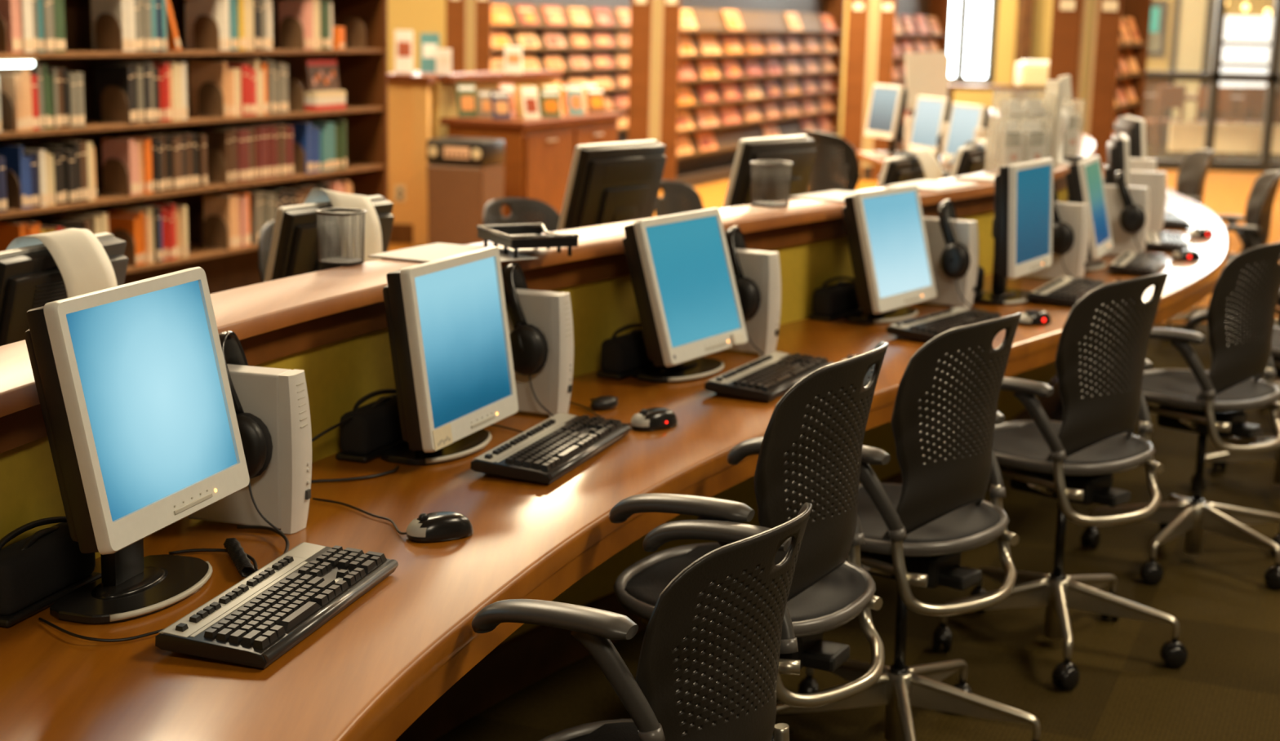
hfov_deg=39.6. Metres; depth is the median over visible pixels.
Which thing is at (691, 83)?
shelf
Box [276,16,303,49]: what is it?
bookend
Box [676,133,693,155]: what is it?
magazine
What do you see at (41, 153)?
book
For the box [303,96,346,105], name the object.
book
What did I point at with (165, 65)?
book
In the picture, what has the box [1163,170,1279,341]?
office chair
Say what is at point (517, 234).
paper stack
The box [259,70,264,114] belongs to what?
book
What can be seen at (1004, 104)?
leaflet
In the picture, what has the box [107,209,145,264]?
book
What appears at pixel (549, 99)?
book
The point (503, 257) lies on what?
paper stack
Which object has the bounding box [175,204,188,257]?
book
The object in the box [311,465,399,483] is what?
cable
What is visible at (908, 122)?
computer tower
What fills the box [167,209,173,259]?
book
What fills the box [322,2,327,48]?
book
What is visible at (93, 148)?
book
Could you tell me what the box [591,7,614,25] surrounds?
magazine
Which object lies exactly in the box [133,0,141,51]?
book
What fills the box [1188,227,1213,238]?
mouse
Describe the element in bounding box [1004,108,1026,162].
leaflet
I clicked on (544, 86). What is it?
book
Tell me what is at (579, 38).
magazine
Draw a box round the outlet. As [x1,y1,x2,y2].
[395,185,405,201]
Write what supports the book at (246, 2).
on the bookcase at (362, 73)
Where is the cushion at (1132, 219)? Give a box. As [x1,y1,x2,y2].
[1119,204,1146,232]
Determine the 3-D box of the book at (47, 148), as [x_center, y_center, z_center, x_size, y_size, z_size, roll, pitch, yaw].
[-2.649,-0.878,7.939,0.188,0.254,0.037,6,12,22]
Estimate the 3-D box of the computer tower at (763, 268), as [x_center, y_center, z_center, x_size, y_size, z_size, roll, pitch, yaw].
[0.275,-0.188,4.789,0.216,0.275,0.065,8,13,29]
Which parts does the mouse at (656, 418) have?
cord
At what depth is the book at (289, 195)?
9.54 m
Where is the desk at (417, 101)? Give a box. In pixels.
[387,70,563,246]
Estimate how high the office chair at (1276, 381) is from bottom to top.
1.025 m
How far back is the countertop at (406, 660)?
3.31 m
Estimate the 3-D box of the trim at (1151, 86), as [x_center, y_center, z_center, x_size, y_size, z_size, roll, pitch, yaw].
[9.294,-3.750,25.698,4.400,1.040,0.050,1,11,0]
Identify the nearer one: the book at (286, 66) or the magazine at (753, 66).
the book at (286, 66)
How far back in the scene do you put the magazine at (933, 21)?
20.12 m
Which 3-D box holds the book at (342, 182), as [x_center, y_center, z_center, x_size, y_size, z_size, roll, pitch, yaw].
[-1.744,-0.954,10.126,0.191,0.264,0.033,6,12,22]
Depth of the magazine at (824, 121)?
21.52 m
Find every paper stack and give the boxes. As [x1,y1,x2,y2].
[367,242,511,262]
[499,252,538,261]
[511,234,536,235]
[789,190,860,202]
[882,179,978,191]
[953,173,995,182]
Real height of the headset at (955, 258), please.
0.326 m
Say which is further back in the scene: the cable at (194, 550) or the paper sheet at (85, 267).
the paper sheet at (85, 267)
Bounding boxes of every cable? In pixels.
[168,548,257,571]
[236,525,289,554]
[311,417,352,442]
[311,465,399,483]
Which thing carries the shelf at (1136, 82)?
attached to the magazine rack at (1086, 34)
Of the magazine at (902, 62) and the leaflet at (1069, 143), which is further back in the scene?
the magazine at (902, 62)
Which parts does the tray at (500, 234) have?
leg, leg, leg, leg, leg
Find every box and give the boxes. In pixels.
[0,516,101,627]
[335,388,404,462]
[596,323,653,379]
[808,276,863,321]
[973,265,985,297]
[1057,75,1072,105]
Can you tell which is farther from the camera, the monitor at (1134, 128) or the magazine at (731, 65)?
the magazine at (731, 65)
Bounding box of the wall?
[387,0,1274,136]
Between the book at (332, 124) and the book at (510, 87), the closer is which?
the book at (332, 124)
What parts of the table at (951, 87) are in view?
leg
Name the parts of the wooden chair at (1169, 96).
leg, seat, leg, backrest, leg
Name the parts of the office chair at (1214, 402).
leg, leg, armrest, leg, arm post, seat, frame, armrest, leg, leg, arm post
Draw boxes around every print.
[1147,33,1161,52]
[1149,6,1160,32]
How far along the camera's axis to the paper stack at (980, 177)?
6.37 m
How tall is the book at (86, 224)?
0.248 m
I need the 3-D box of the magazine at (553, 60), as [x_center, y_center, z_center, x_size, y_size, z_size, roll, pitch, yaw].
[-0.932,-3.345,19.254,0.084,0.196,0.410,6,12,22]
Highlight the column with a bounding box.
[1011,0,1034,108]
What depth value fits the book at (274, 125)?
9.40 m
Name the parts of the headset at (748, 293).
cord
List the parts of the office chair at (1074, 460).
leg, leg, armrest, arm post, leg, seat, frame, leg, armrest, leg, arm post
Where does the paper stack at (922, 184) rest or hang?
on the countertop at (406, 660)
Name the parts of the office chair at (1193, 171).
armrest, armrest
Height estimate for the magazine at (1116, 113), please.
0.202 m
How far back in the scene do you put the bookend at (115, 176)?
8.31 m
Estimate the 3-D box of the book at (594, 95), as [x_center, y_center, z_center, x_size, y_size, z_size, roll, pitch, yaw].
[-0.339,-2.065,13.577,0.147,0.189,0.067,-6,14,-35]
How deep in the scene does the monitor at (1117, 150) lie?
7.21 m
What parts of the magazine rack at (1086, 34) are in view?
panel, panel, panel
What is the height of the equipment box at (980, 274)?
0.117 m
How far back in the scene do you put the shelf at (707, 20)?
19.10 m
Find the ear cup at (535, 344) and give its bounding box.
[522,324,548,375]
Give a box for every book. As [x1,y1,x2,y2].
[0,0,17,53]
[0,67,33,130]
[0,69,29,130]
[0,74,24,131]
[0,101,1,132]
[0,144,26,208]
[0,156,7,212]
[0,220,40,234]
[0,221,27,235]
[0,222,24,251]
[15,0,22,53]
[20,0,29,53]
[23,148,47,206]
[23,152,39,207]
[23,155,31,208]
[26,0,34,53]
[26,144,67,204]
[27,226,35,235]
[30,65,44,129]
[31,0,38,52]
[31,74,39,129]
[34,64,49,128]
[36,0,44,52]
[40,141,81,202]
[40,225,62,231]
[40,227,55,232]
[42,0,50,52]
[44,139,88,202]
[44,150,62,204]
[44,151,51,205]
[46,221,83,228]
[47,67,59,128]
[47,74,53,128]
[48,0,55,52]
[48,217,90,231]
[49,67,64,128]
[49,154,55,204]
[53,0,60,52]
[57,0,66,52]
[61,213,101,234]
[62,68,69,128]
[65,149,76,203]
[66,71,84,127]
[66,73,77,127]
[66,211,106,232]
[70,210,109,232]
[86,142,93,200]
[90,0,128,51]
[92,146,97,199]
[93,64,133,123]
[101,137,136,195]
[102,62,137,123]
[102,62,144,123]
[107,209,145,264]
[108,215,139,265]
[113,204,154,262]
[114,61,155,121]
[116,61,151,122]
[117,136,152,192]
[123,134,157,192]
[127,0,135,51]
[128,204,160,262]
[131,133,166,191]
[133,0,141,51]
[134,140,144,194]
[134,142,140,195]
[139,0,144,51]
[142,141,151,193]
[143,0,151,51]
[143,215,151,264]
[144,61,177,120]
[144,201,177,258]
[145,133,183,189]
[148,62,170,120]
[150,0,157,51]
[153,66,159,121]
[155,0,162,51]
[155,139,163,192]
[156,132,197,187]
[159,67,164,121]
[159,207,168,260]
[160,0,167,51]
[160,132,192,188]
[160,214,163,261]
[164,61,187,119]
[164,136,172,191]
[165,0,181,51]
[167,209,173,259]
[168,67,173,120]
[171,137,179,190]
[175,63,182,119]
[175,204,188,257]
[175,208,182,257]
[182,135,187,188]
[184,0,222,50]
[189,60,228,116]
[196,134,207,186]
[196,137,199,186]
[197,128,231,183]
[198,126,235,182]
[203,194,234,248]
[208,194,239,248]
[219,191,250,245]
[221,0,230,50]
[221,127,249,181]
[223,125,256,180]
[226,58,260,115]
[227,63,248,115]
[227,67,239,115]
[227,69,235,116]
[228,0,231,50]
[228,127,253,180]
[230,0,235,50]
[230,125,261,179]
[232,189,266,225]
[233,128,237,182]
[234,0,239,49]
[234,67,241,115]
[234,124,266,179]
[234,190,262,229]
[236,129,244,182]
[237,0,245,50]
[238,123,274,177]
[238,195,248,246]
[238,197,241,247]
[244,0,249,49]
[244,58,270,114]
[244,123,280,177]
[247,66,252,115]
[248,0,254,49]
[249,192,260,244]
[250,186,288,206]
[251,69,257,115]
[252,190,284,207]
[253,0,258,49]
[257,0,262,49]
[259,62,267,114]
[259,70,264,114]
[260,0,267,49]
[261,123,286,177]
[264,126,268,178]
[265,192,272,220]
[265,193,271,222]
[266,0,270,49]
[269,0,272,49]
[269,60,275,113]
[271,193,276,219]
[273,126,277,177]
[275,62,284,113]
[275,68,278,113]
[275,185,306,202]
[276,195,279,210]
[278,0,308,49]
[278,0,313,48]
[279,121,311,173]
[284,64,288,112]
[285,124,293,175]
[285,125,288,176]
[285,184,314,191]
[288,190,295,205]
[288,194,291,205]
[295,191,301,204]
[296,120,332,170]
[297,191,303,204]
[299,181,328,190]
[302,89,346,97]
[303,59,340,91]
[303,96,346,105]
[303,103,346,111]
[305,179,340,192]
[306,187,310,196]
[311,124,314,173]
[312,0,315,48]
[313,125,328,171]
[313,127,319,172]
[314,118,346,168]
[315,0,320,48]
[317,178,349,193]
[318,127,319,171]
[320,0,322,48]
[320,130,325,171]
[322,0,330,48]
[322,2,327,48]
[328,182,333,191]
[329,2,333,48]
[331,123,335,170]
[333,26,345,48]
[334,124,337,169]
[337,124,342,169]
[340,184,345,193]
[349,183,352,194]
[420,33,439,72]
[455,83,477,116]
[477,89,493,117]
[489,90,511,119]
[497,84,517,117]
[504,46,522,74]
[516,85,532,116]
[518,88,540,117]
[519,86,540,119]
[537,88,542,115]
[539,89,560,117]
[542,84,562,116]
[560,83,576,112]
[565,84,584,115]
[581,81,597,111]
[585,87,605,112]
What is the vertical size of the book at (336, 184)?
0.268 m
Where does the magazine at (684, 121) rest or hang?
in the magazine rack at (655, 30)
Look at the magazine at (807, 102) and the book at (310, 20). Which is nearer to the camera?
the book at (310, 20)
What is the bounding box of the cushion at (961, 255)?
[952,242,970,279]
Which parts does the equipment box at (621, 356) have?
plate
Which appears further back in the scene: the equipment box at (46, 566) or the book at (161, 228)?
the book at (161, 228)
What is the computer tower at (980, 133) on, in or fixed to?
on the countertop at (406, 660)
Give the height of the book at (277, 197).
0.234 m
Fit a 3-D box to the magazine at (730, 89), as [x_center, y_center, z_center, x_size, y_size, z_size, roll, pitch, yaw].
[0.937,-2.896,18.375,0.093,0.220,0.510,6,12,22]
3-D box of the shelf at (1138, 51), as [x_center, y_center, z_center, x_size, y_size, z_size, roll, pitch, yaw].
[3.789,-2.425,13.972,0.143,0.227,1.650,6,12,22]
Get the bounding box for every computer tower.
[187,364,311,533]
[506,288,573,417]
[728,248,781,356]
[903,116,914,155]
[923,216,978,308]
[941,122,953,167]
[973,128,995,145]
[1023,201,1088,279]
[1103,184,1149,255]
[1129,158,1156,171]
[1129,170,1167,231]
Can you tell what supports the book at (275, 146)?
on the bookcase at (362, 73)
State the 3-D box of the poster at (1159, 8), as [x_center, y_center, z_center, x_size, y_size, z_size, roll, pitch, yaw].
[7.357,-4.906,25.476,0.370,0.800,0.034,1,11,0]
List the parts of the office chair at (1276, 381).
leg, leg, frame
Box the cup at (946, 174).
[940,168,951,178]
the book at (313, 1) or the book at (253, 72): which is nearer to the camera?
the book at (253, 72)
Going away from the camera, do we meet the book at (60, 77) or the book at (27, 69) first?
the book at (27, 69)
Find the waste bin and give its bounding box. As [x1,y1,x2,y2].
[426,136,504,244]
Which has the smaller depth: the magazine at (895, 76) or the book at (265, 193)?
the book at (265, 193)
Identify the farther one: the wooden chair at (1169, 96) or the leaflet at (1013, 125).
the wooden chair at (1169, 96)
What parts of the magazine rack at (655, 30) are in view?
panel, panel, panel, panel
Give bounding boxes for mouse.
[312,497,473,542]
[569,401,677,431]
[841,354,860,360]
[1018,310,1051,325]
[1171,248,1200,260]
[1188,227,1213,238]
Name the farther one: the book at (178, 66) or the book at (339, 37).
the book at (339, 37)
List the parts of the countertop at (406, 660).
trim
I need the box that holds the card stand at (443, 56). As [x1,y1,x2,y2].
[435,48,451,75]
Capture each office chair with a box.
[257,219,275,282]
[471,502,812,740]
[483,197,559,239]
[608,341,888,708]
[654,179,704,217]
[770,312,1039,740]
[800,130,866,194]
[932,272,1187,691]
[1080,241,1279,591]
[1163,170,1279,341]
[1166,149,1213,293]
[1190,292,1279,492]
[1261,256,1279,408]
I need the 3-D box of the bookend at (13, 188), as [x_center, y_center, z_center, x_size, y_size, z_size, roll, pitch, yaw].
[-2.741,-0.780,7.642,0.150,0.172,0.050,6,12,22]
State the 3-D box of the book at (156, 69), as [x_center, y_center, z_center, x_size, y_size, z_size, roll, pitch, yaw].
[-2.370,-1.319,8.469,0.168,0.256,0.040,6,12,22]
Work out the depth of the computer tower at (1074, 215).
6.25 m
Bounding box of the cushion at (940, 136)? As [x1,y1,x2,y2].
[937,133,942,150]
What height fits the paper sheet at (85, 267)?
0.211 m
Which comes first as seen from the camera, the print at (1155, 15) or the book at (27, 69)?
the book at (27, 69)
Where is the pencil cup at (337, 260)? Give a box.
[315,207,366,266]
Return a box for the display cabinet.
[440,111,624,222]
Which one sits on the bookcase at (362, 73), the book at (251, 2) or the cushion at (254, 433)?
the book at (251, 2)
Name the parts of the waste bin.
lid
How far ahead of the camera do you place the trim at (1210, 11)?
25.45 m
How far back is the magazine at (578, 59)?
19.83 m
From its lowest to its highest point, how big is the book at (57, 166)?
0.233 m
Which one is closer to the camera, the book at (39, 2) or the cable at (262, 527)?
the cable at (262, 527)
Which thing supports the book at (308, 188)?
on the bookcase at (362, 73)
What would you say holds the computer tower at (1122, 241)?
on the countertop at (406, 660)
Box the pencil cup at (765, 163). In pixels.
[750,160,792,207]
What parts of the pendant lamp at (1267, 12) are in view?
bulb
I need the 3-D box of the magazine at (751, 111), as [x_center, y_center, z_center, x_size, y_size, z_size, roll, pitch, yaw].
[1.196,-2.768,19.034,0.085,0.200,0.467,6,12,22]
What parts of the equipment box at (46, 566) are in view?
plate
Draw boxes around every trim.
[1142,80,1279,144]
[1163,0,1215,145]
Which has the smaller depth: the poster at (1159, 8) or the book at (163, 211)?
the book at (163, 211)
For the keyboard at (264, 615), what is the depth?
2.56 m
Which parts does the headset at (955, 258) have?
cord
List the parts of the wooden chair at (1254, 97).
leg, seat, backrest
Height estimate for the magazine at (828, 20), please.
0.201 m
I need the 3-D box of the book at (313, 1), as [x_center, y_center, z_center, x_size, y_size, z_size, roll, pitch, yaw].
[-1.842,-1.887,9.638,0.179,0.279,0.028,6,12,22]
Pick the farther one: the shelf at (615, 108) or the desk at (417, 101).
the shelf at (615, 108)
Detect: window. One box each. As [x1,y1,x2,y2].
[946,0,999,83]
[1209,15,1279,90]
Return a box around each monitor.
[0,231,128,346]
[24,266,249,624]
[264,195,394,282]
[381,246,518,465]
[557,139,666,231]
[622,207,747,382]
[722,134,816,208]
[842,184,937,324]
[864,84,907,156]
[876,154,925,188]
[907,95,952,164]
[942,102,991,168]
[949,143,992,177]
[973,158,1053,305]
[1065,155,1112,271]
[1102,133,1130,186]
[1114,115,1146,159]
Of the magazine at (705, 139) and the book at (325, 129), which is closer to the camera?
the book at (325, 129)
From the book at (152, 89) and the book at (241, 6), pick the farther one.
the book at (241, 6)
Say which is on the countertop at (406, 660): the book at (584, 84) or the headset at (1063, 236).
the headset at (1063, 236)
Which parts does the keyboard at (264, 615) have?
cord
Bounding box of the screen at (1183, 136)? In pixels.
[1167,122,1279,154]
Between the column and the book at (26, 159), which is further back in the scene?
the column
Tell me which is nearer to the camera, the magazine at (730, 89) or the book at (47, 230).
the book at (47, 230)
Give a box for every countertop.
[0,108,1228,740]
[856,151,953,170]
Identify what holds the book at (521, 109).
on the display cabinet
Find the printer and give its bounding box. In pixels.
[1014,60,1048,87]
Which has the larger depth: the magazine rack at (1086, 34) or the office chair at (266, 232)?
the magazine rack at (1086, 34)
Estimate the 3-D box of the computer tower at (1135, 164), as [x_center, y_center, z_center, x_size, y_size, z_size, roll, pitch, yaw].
[2.365,-0.878,8.526,0.216,0.275,0.065,4,11,12]
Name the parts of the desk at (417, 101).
trim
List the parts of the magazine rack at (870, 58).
panel, panel, panel, panel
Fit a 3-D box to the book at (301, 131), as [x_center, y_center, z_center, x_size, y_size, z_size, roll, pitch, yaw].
[-1.879,-1.217,9.692,0.181,0.274,0.034,6,12,22]
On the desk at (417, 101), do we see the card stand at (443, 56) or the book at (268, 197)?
the card stand at (443, 56)
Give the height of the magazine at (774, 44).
0.202 m
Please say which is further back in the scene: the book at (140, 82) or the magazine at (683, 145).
the magazine at (683, 145)
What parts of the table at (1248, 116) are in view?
leg, leg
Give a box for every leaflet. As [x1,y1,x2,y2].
[993,120,1017,162]
[998,129,1023,171]
[999,99,1021,121]
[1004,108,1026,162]
[1019,120,1041,161]
[1022,99,1042,120]
[1022,129,1047,162]
[1026,107,1047,129]
[1062,105,1074,112]
[1062,112,1079,155]
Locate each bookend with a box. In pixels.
[0,16,7,53]
[0,91,14,132]
[5,168,21,210]
[90,13,122,51]
[97,85,128,124]
[97,158,128,196]
[111,229,136,266]
[190,14,219,50]
[194,81,223,117]
[199,214,228,250]
[206,149,226,184]
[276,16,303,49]
[288,79,304,111]
[293,142,305,174]
[342,17,365,48]
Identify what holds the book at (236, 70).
on the bookcase at (362, 73)
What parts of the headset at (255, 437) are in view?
cord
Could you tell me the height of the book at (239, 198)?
0.256 m
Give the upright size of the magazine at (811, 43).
0.202 m
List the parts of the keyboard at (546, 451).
cord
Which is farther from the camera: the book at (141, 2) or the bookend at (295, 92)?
the bookend at (295, 92)
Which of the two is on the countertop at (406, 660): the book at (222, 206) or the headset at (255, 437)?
the headset at (255, 437)
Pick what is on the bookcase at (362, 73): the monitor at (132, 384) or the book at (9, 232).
the book at (9, 232)
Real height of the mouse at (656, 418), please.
0.042 m
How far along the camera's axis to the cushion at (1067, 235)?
6.21 m
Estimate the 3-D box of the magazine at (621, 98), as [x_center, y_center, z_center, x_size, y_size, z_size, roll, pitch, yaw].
[-0.189,-3.215,21.113,0.086,0.200,0.488,6,12,22]
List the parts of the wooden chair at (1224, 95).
leg, seat, backrest, leg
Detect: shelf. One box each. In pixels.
[491,4,631,28]
[491,27,630,51]
[491,49,629,72]
[560,69,629,94]
[560,89,628,111]
[613,110,628,131]
[676,113,837,159]
[677,93,838,133]
[678,53,840,83]
[678,73,839,108]
[679,33,841,57]
[680,8,842,33]
[892,59,906,83]
[893,37,935,60]
[894,14,946,36]
[895,139,903,151]
[902,104,911,126]
[1112,109,1122,133]
[1114,77,1142,111]
[1116,46,1144,79]
[1119,17,1146,47]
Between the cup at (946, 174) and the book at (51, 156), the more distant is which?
the cup at (946, 174)
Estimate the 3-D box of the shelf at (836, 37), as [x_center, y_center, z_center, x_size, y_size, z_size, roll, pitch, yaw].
[1.343,-3.522,19.202,0.143,0.227,5.400,6,12,22]
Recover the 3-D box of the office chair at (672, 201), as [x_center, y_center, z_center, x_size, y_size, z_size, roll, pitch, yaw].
[0.220,-0.294,7.339,0.636,0.958,0.659,7,12,24]
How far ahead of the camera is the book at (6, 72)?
7.62 m
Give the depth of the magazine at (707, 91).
17.75 m
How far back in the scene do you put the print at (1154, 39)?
25.50 m
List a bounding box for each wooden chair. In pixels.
[1142,84,1186,156]
[1188,86,1231,159]
[1226,86,1266,158]
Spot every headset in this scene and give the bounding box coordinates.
[218,330,283,533]
[501,262,554,416]
[724,226,764,355]
[891,108,915,155]
[936,133,942,158]
[937,200,973,308]
[1052,184,1074,278]
[1114,169,1146,251]
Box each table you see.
[947,83,1045,104]
[1143,93,1264,156]
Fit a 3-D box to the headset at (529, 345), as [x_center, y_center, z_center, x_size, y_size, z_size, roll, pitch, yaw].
[-0.259,-0.076,3.972,0.112,0.326,0.222,-1,11,-12]
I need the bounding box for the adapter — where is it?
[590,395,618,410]
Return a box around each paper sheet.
[4,228,117,297]
[303,187,382,266]
[876,148,942,180]
[946,138,999,169]
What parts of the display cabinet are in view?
door, handle, door, handle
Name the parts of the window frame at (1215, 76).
rail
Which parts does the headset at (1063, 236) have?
cord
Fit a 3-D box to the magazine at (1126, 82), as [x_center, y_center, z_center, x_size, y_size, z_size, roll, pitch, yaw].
[3.998,-2.286,14.515,0.084,0.198,0.384,6,12,22]
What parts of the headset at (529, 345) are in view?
cord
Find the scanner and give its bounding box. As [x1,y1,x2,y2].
[1057,109,1071,165]
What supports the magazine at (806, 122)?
in the magazine rack at (655, 30)
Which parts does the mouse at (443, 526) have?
cord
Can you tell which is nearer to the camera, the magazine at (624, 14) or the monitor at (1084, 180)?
the monitor at (1084, 180)
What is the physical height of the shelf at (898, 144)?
0.227 m
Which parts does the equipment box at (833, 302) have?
plate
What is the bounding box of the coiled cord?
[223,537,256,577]
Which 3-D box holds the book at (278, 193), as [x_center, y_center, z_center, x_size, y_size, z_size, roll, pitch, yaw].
[-1.994,-0.834,9.524,0.184,0.252,0.037,6,12,22]
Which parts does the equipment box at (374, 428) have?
plate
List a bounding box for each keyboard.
[38,542,398,668]
[470,412,631,484]
[704,351,833,401]
[885,306,1002,342]
[1027,275,1105,306]
[1107,250,1168,275]
[1145,231,1190,251]
[1163,211,1191,229]
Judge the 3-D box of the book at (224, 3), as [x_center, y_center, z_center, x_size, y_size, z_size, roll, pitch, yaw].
[-2.139,-1.742,8.904,0.172,0.266,0.038,6,12,22]
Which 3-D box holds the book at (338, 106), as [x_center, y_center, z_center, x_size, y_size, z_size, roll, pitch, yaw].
[-1.796,-1.464,9.854,0.200,0.030,0.301,6,12,22]
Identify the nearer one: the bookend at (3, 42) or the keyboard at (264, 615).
the keyboard at (264, 615)
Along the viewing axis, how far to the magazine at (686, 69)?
17.15 m
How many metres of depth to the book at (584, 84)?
13.78 m
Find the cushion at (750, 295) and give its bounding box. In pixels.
[740,277,760,319]
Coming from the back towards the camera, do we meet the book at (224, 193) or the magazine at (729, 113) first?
the magazine at (729, 113)
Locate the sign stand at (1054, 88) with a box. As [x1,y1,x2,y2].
[1044,80,1063,168]
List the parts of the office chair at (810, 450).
armrest, arm post, seat, armrest, frame, arm post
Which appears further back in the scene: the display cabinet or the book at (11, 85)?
the display cabinet
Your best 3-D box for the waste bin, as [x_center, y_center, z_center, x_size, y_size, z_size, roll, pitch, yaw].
[-1.164,-1.140,11.858,0.420,0.805,0.346,6,12,22]
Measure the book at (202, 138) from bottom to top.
0.254 m
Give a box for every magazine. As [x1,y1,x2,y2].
[491,4,513,24]
[491,28,511,48]
[491,53,504,71]
[515,4,539,24]
[515,29,539,47]
[522,51,540,70]
[541,28,565,47]
[542,5,566,24]
[542,52,564,69]
[552,77,561,91]
[566,72,587,84]
[567,7,591,25]
[567,50,590,68]
[568,30,589,46]
[590,28,614,46]
[590,50,613,67]
[590,71,613,88]
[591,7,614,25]
[603,91,613,109]
[613,90,628,107]
[614,28,630,46]
[614,50,629,66]
[614,69,629,87]
[615,8,630,26]
[617,111,628,128]
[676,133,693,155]
[677,107,694,130]
[678,57,696,79]
[678,84,694,105]
[679,32,695,54]
[680,8,697,29]
[694,106,719,127]
[694,129,717,151]
[696,33,721,53]
[696,58,719,78]
[696,83,719,102]
[718,80,742,100]
[718,103,741,124]
[720,35,743,53]
[720,57,741,76]
[721,9,743,29]
[741,102,761,120]
[742,33,764,53]
[742,56,764,75]
[742,80,762,98]
[760,120,780,137]
[761,98,781,118]
[763,35,784,52]
[763,55,782,74]
[763,78,781,96]
[780,97,800,115]
[782,55,801,73]
[782,76,800,94]
[783,34,801,51]
[784,12,802,30]
[799,115,815,131]
[800,54,818,71]
[800,75,817,93]
[800,95,817,113]
[801,35,819,51]
[816,114,832,131]
[817,75,835,91]
[817,94,833,111]
[818,54,834,71]
[819,14,837,30]
[819,33,835,50]
[892,62,899,79]
[893,38,902,56]
[894,14,902,33]
[897,59,906,79]
[897,82,906,87]
[899,37,914,54]
[900,15,916,33]
[902,105,910,123]
[912,36,927,53]
[914,14,928,33]
[926,38,939,52]
[928,17,941,33]
[1113,110,1119,124]
[1115,79,1127,104]
[1118,48,1128,73]
[1120,18,1131,42]
[1120,107,1129,116]
[1121,77,1136,102]
[1123,46,1138,72]
[1126,17,1140,41]
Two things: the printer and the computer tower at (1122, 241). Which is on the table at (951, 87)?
the printer
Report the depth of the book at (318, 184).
9.88 m
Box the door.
[1171,0,1206,122]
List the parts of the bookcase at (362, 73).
shelf, shelf, shelf, shelf, panel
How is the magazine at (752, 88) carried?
in the magazine rack at (655, 30)
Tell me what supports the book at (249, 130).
on the bookcase at (362, 73)
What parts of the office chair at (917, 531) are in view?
leg, leg, armrest, arm post, seat, frame, leg, armrest, leg, arm post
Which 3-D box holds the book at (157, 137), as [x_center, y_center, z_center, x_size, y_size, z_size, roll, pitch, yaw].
[-2.368,-1.003,8.571,0.169,0.267,0.043,6,12,22]
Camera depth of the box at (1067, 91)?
7.66 m
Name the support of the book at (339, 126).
on the bookcase at (362, 73)
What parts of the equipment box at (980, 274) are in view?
plate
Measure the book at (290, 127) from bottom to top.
0.265 m
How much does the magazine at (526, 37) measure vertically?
0.199 m
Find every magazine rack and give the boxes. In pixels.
[445,0,631,142]
[627,0,844,190]
[840,0,950,181]
[1048,0,1151,168]
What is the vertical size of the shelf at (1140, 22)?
0.227 m
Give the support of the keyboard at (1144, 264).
on the countertop at (406, 660)
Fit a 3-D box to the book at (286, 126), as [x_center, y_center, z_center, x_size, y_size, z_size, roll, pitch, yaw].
[-1.966,-1.179,9.511,0.179,0.265,0.039,6,12,22]
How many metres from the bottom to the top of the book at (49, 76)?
0.235 m
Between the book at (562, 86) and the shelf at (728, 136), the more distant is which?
the shelf at (728, 136)
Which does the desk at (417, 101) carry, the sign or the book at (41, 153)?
the sign
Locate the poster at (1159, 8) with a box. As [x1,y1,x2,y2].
[1147,0,1168,57]
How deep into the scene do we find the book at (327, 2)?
9.73 m
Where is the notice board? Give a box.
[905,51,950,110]
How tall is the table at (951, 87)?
0.830 m
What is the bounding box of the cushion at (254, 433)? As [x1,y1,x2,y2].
[236,413,272,479]
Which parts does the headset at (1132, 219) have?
cord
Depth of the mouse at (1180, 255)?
6.94 m
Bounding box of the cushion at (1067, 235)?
[1060,222,1074,254]
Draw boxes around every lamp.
[0,58,37,68]
[1241,0,1248,11]
[1263,0,1271,17]
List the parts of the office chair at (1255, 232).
leg, armrest, seat, arm post, armrest, arm post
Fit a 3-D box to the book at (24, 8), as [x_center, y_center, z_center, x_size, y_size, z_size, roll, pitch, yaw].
[-2.694,-1.499,7.603,0.170,0.270,0.026,6,12,22]
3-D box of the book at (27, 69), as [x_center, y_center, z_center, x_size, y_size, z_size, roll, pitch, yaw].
[-2.709,-1.183,7.687,0.178,0.276,0.024,6,12,22]
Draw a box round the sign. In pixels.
[395,30,413,73]
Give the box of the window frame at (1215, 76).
[1145,0,1279,172]
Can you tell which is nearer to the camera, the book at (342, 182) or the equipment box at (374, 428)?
the equipment box at (374, 428)
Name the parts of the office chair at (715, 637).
armrest, seat, arm post, armrest, frame, arm post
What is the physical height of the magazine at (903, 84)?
0.204 m
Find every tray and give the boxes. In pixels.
[476,222,579,257]
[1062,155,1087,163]
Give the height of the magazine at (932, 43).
0.203 m
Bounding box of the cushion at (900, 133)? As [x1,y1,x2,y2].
[897,126,904,143]
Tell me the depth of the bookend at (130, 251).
8.39 m
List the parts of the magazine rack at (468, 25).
panel, panel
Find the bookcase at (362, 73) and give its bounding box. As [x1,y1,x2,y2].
[0,0,388,293]
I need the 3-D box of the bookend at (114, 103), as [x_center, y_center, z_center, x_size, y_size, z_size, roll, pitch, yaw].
[-2.450,-1.233,8.240,0.150,0.172,0.050,6,12,22]
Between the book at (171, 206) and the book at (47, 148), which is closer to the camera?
the book at (47, 148)
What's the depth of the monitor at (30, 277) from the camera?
3.37 m
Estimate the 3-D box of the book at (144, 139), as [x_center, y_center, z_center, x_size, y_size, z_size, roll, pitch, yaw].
[-2.407,-0.983,8.480,0.173,0.261,0.030,6,12,22]
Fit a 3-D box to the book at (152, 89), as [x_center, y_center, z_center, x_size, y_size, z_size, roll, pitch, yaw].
[-2.399,-1.325,8.438,0.200,0.277,0.034,6,12,22]
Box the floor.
[388,136,1279,740]
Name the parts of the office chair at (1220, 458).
leg, leg, seat, frame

